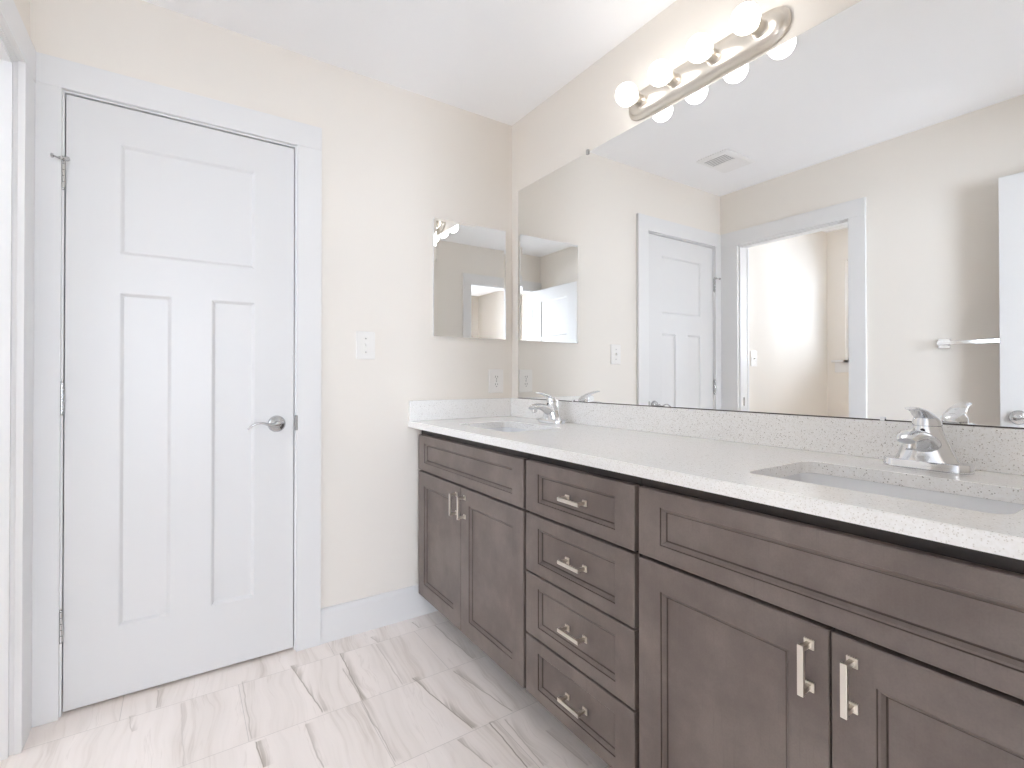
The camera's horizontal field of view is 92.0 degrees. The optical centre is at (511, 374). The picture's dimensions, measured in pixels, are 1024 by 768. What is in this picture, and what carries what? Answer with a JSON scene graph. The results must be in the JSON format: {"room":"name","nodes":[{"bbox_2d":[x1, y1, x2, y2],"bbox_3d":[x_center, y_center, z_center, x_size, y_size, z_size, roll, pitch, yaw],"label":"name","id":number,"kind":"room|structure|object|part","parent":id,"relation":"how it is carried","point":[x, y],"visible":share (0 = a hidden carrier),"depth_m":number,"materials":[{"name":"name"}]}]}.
{"room":"bathroom","nodes":[
{"label":"bathroom","id":0,"kind":"room"},
{"bbox_2d":[13,0,29,36],"bbox_3d":[-0.969,-0.108,0.615,0.115,2.440,2.240,0,0,-34],"label":"wall","id":1,"kind":"structure","parent":0,"point":[23,6],"depth_m":1.54,"materials":[{"name":"white paint"}]},
{"bbox_2d":[30,0,511,607],"bbox_3d":[-1.488,-0.100,1.685,3.730,2.440,0.115,0,0,-34],"label":"wall","id":2,"kind":"structure","parent":0,"point":[395,160],"depth_m":2.18,"materials":[{"name":"white paint"}]},
{"bbox_2d":[0,0,321,760],"bbox_3d":[-1.001,0.043,1.447,1.024,2.150,1.050,0,0,-34],"label":"door frame","id":3,"kind":"structure","parent":2,"relation":"attached to","point":[56,77],"depth_m":1.59,"materials":[{"name":"white paint"}]},
{"bbox_3d":[-0.875,0.197,2.007,0.010,0.060,0.009,0,0,-34],"label":"strike plate","id":4,"kind":"part","parent":3,"relation":"part of","materials":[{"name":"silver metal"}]},
{"bbox_2d":[50,94,293,711],"bbox_3d":[-1.188,0.092,1.806,0.731,2.033,0.089,0,0,-34],"label":"door","id":5,"kind":"structure","parent":2,"relation":"in","point":[179,414],"depth_m":1.79,"materials":[{"name":"white paint"}]},
{"bbox_3d":[-0.957,0.199,1.914,0.119,0.029,0.017,0,0,-38],"label":"lever","id":6,"kind":"part","parent":5,"relation":"part of","materials":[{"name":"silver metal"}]},
{"bbox_3d":[-0.928,0.198,1.959,0.066,0.066,0.051,0,0,-34],"label":"handle","id":7,"kind":"part","parent":5,"relation":"part of","materials":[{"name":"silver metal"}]},
{"bbox_2d":[356,331,374,358],"bbox_3d":[-0.641,-0.127,2.171,0.084,0.122,0.016,0,0,-34],"label":"light switch","id":8,"kind":"object","parent":2,"relation":"attached to","point":[365,341],"visible":1,"depth_m":2.17,"materials":[{"name":"white plastic"}]},
{"bbox_2d":[321,584,437,643],"bbox_3d":[-0.575,1.052,2.210,0.539,0.142,0.014,0,0,-34],"label":"baseboard","id":9,"kind":"structure","parent":2,"relation":"attached to","point":[339,621],"depth_m":2.17,"materials":[{"name":"white paint"}]},
{"bbox_2d":[433,217,505,339],"bbox_3d":[-0.206,-0.461,2.461,0.405,0.562,0.022,0,0,-34],"label":"medicine cabinet","id":10,"kind":"object","parent":2,"relation":"attached to","point":[469,261],"visible":1,"depth_m":2.44,"materials":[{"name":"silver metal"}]},
{"bbox_2d":[489,369,502,392],"bbox_3d":[-0.081,0.035,2.550,0.088,0.122,0.007,0,0,-34],"label":"outlet","id":11,"kind":"object","parent":2,"relation":"attached to","point":[495,375],"visible":1,"depth_m":2.55,"materials":[{"name":"white plastic"}]},
{"bbox_2d":[0,611,610,767],"bbox_3d":[-1.024,1.165,0.985,3.730,0.100,3.050,0,0,-34],"label":"floor","id":12,"kind":"structure","parent":0,"point":[417,692],"depth_m":1.60,"materials":[{"name":"tile"}]},
{"bbox_2d":[419,430,528,687],"bbox_3d":[0.011,0.683,2.072,0.570,0.878,0.854,0,0,-34],"label":"base cabinet","id":13,"kind":"object","parent":12,"relation":"on","point":[472,494],"visible":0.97,"depth_m":1.85,"materials":[{"name":"grey"}]},
{"bbox_3d":[-0.308,0.725,2.112,0.018,0.565,0.412,0,0,-34],"label":"cabinet door","id":14,"kind":"part","parent":13,"relation":"part of","materials":[{"name":"wood"}]},
{"bbox_3d":[-0.233,0.513,1.956,0.033,0.090,0.017,0,0,-34],"label":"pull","id":15,"kind":"part","parent":13,"relation":"part of","materials":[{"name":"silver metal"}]},
{"bbox_3d":[-0.196,0.513,1.899,0.033,0.090,0.017,0,0,-34],"label":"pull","id":16,"kind":"part","parent":13,"relation":"part of","materials":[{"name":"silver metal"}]},
{"bbox_3d":[-0.190,0.354,1.937,0.018,0.159,0.840,0,0,-34],"label":"false drawer","id":17,"kind":"part","parent":13,"relation":"part of","materials":[{"name":"wood"}]},
{"bbox_3d":[-0.175,0.627,1.948,0.020,0.768,0.854,0,0,-34],"label":"frame","id":18,"kind":"part","parent":13,"relation":"part of","materials":[{"name":"brown wood"}]},
{"bbox_3d":[-0.074,0.722,1.762,0.018,0.565,0.425,0,0,-34],"label":"cabinet door","id":19,"kind":"part","parent":13,"relation":"part of","materials":[{"name":"wood"}]},
{"bbox_2d":[408,398,1023,559],"bbox_3d":[0.382,0.178,1.516,0.575,0.121,2.237,0,0,-34],"label":"countertop","id":20,"kind":"structure","parent":13,"relation":"on","point":[740,455],"depth_m":1.22,"materials":[{"name":"stone"}]},
{"bbox_2d":[484,427,531,431],"bbox_3d":[-0.017,0.316,2.049,0.308,0.147,0.446,0,0,-34],"label":"sink basin","id":21,"kind":"object","parent":20,"relation":"in","point":[503,429],"visible":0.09,"depth_m":2.26,"materials":[{"name":"white ceramic"}]},
{"bbox_2d":[528,392,564,424],"bbox_3d":[0.137,0.145,2.140,0.146,0.139,0.157,0,0,-34],"label":"faucet","id":22,"kind":"object","parent":20,"relation":"on","point":[551,415],"visible":1,"depth_m":2.13,"materials":[{"name":"silver metal"}]},
{"bbox_3d":[0.130,0.155,2.135,0.128,0.062,0.066,0,0,-34],"label":"spout","id":23,"kind":"part","parent":22,"relation":"part of","materials":[{"name":"silver metal"}]},
{"bbox_3d":[0.141,0.095,2.143,0.102,0.039,0.040,0,0,-34],"label":"lever","id":24,"kind":"part","parent":22,"relation":"part of","materials":[{"name":"silver metal"}]},
{"bbox_3d":[0.174,0.205,2.164,0.054,0.020,0.157,0,0,-34],"label":"plate","id":25,"kind":"part","parent":22,"relation":"part of","materials":[{"name":"silver metal"}]},
{"bbox_3d":[0.177,0.105,2.167,0.052,0.030,0.053,0,0,-34],"label":"handle","id":26,"kind":"part","parent":22,"relation":"part of","materials":[{"name":"silver metal"}]},
{"bbox_2d":[781,473,1023,513],"bbox_3d":[0.715,0.308,0.954,0.308,0.147,0.446,0,0,-34],"label":"sink basin","id":27,"kind":"object","parent":20,"relation":"in","point":[928,496],"visible":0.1,"depth_m":1.02,"materials":[{"name":"white ceramic"}]},
{"bbox_2d":[883,407,974,474],"bbox_3d":[0.868,0.137,1.055,0.146,0.139,0.157,0,0,-34],"label":"faucet","id":28,"kind":"object","parent":20,"relation":"on","point":[925,447],"visible":1,"depth_m":1.05,"materials":[{"name":"silver metal"}]},
{"bbox_3d":[0.860,0.147,1.049,0.128,0.062,0.066,0,0,-34],"label":"spout","id":29,"kind":"part","parent":28,"relation":"part of","materials":[{"name":"silver metal"}]},
{"bbox_3d":[0.871,0.087,1.057,0.102,0.039,0.040,0,0,-34],"label":"lever","id":30,"kind":"part","parent":28,"relation":"part of","materials":[{"name":"silver metal"}]},
{"bbox_3d":[0.907,0.097,1.081,0.052,0.030,0.053,0,0,-34],"label":"handle","id":31,"kind":"part","parent":28,"relation":"part of","materials":[{"name":"silver metal"}]},
{"bbox_3d":[0.904,0.197,1.079,0.054,0.020,0.157,0,0,-34],"label":"plate","id":32,"kind":"part","parent":28,"relation":"part of","materials":[{"name":"silver metal"}]},
{"bbox_2d":[526,453,641,767],"bbox_3d":[0.379,0.679,1.522,0.570,0.878,0.465,0,0,-34],"label":"base cabinet","id":33,"kind":"object","parent":12,"relation":"on","point":[582,521],"visible":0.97,"depth_m":1.34,"materials":[{"name":"grey"}]},
{"bbox_3d":[0.164,0.910,1.358,0.033,0.017,0.090,0,0,-34],"label":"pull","id":34,"kind":"part","parent":33,"relation":"part of","materials":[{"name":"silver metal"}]},
{"bbox_3d":[0.164,0.717,1.360,0.033,0.017,0.090,0,0,-34],"label":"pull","id":35,"kind":"part","parent":33,"relation":"part of","materials":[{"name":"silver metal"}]},
{"bbox_3d":[0.164,0.526,1.361,0.033,0.017,0.090,0,0,-34],"label":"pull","id":36,"kind":"part","parent":33,"relation":"part of","materials":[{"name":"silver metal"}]},
{"bbox_3d":[0.164,0.350,1.362,0.033,0.017,0.090,0,0,-34],"label":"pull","id":37,"kind":"part","parent":33,"relation":"part of","materials":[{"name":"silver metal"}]},
{"bbox_3d":[0.177,0.910,1.385,0.018,0.183,0.453,0,0,-34],"label":"drawer","id":38,"kind":"part","parent":33,"relation":"part of","materials":[{"name":"wood"}]},
{"bbox_3d":[0.177,0.717,1.386,0.018,0.190,0.453,0,0,-34],"label":"drawer","id":39,"kind":"part","parent":33,"relation":"part of","materials":[{"name":"wood"}]},
{"bbox_3d":[0.177,0.350,1.389,0.018,0.159,0.453,0,0,-34],"label":"drawer","id":40,"kind":"part","parent":33,"relation":"part of","materials":[{"name":"wood"}]},
{"bbox_3d":[0.177,0.527,1.387,0.018,0.179,0.453,0,0,-34],"label":"drawer","id":41,"kind":"part","parent":33,"relation":"part of","materials":[{"name":"wood"}]},
{"bbox_2d":[639,478,1023,767],"bbox_3d":[0.757,0.675,0.955,0.570,0.878,0.894,0,0,-34],"label":"base cabinet","id":42,"kind":"object","parent":12,"relation":"on","point":[770,636],"visible":0.97,"depth_m":0.85,"materials":[{"name":"grey"}]},
{"bbox_3d":[0.427,0.717,1.013,0.018,0.565,0.418,0,0,-34],"label":"cabinet door","id":43,"kind":"part","parent":42,"relation":"part of","materials":[{"name":"wood"}]},
{"bbox_3d":[0.504,0.505,0.852,0.033,0.090,0.017,0,0,-34],"label":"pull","id":44,"kind":"part","parent":42,"relation":"part of","materials":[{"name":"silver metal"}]},
{"bbox_3d":[0.560,0.619,0.849,0.020,0.768,0.852,0,0,-34],"label":"frame","id":45,"kind":"part","parent":42,"relation":"part of","materials":[{"name":"brown wood"}]},
{"bbox_3d":[0.541,0.505,0.797,0.033,0.090,0.017,0,0,-34],"label":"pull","id":46,"kind":"part","parent":42,"relation":"part of","materials":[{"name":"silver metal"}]},
{"bbox_3d":[0.661,0.714,0.662,0.018,0.565,0.418,0,0,-34],"label":"cabinet door","id":47,"kind":"part","parent":42,"relation":"part of","materials":[{"name":"wood"}]},
{"bbox_2d":[142,0,675,125],"bbox_3d":[0.228,-1.381,0.207,4.930,0.100,5.765,0,0,-34],"label":"ceiling","id":48,"kind":"structure","parent":0,"point":[498,60],"depth_m":1.93,"materials":[{"name":"white paint"}]},
{"bbox_2d":[512,0,861,397],"bbox_3d":[0.701,-0.101,1.663,0.115,2.440,2.355,0,0,-34],"label":"wall","id":49,"kind":"structure","parent":0,"point":[585,113],"depth_m":2.02,"materials":[{"name":"white paint"}]},
{"bbox_2d":[615,2,791,120],"bbox_3d":[0.571,-1.020,1.630,0.143,0.111,0.613,0,0,-34],"label":"vanity light","id":50,"kind":"object","parent":49,"relation":"attached to","point":[754,33],"visible":1,"depth_m":1.57,"materials":[{"name":"silver metal"}]},
{"bbox_2d":[615,82,645,107],"bbox_3d":[0.433,-1.019,1.813,0.118,0.080,0.080,0,0,-34],"label":"bulb","id":51,"kind":"object","parent":50,"relation":"attached to","point":[627,94],"depth_m":1.79,"materials":[{"name":"white glass"}]},
{"bbox_2d":[648,59,679,87],"bbox_3d":[0.517,-1.020,1.687,0.118,0.080,0.080,0,0,-34],"label":"bulb","id":52,"kind":"object","parent":50,"relation":"attached to","point":[661,74],"depth_m":1.66,"materials":[{"name":"white glass"}]},
{"bbox_2d":[686,33,719,64],"bbox_3d":[0.603,-1.021,1.560,0.118,0.080,0.080,0,0,-34],"label":"bulb","id":53,"kind":"object","parent":50,"relation":"attached to","point":[700,49],"depth_m":1.53,"materials":[{"name":"white glass"}]},
{"bbox_2d":[730,2,767,38],"bbox_3d":[0.687,-1.022,1.433,0.118,0.080,0.080,0,0,-34],"label":"bulb","id":54,"kind":"object","parent":50,"relation":"attached to","point":[747,21],"depth_m":1.41,"materials":[{"name":"white glass"}]},
{"bbox_2d":[511,398,1023,474],"bbox_3d":[0.618,0.164,1.662,0.020,0.093,2.216,0,0,-34],"label":"backsplash","id":55,"kind":"structure","parent":49,"relation":"attached to","point":[992,449],"depth_m":1.38,"materials":[{"name":"stone"}]},
{"bbox_2d":[518,0,1023,428],"bbox_3d":[0.610,-0.423,1.686,0.012,1.082,2.081,0,0,-34],"label":"wall mirror","id":56,"kind":"object","parent":49,"relation":"attached to","point":[832,224],"visible":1,"depth_m":1.36,"materials":[{"name":"clear glass"}]}
]}

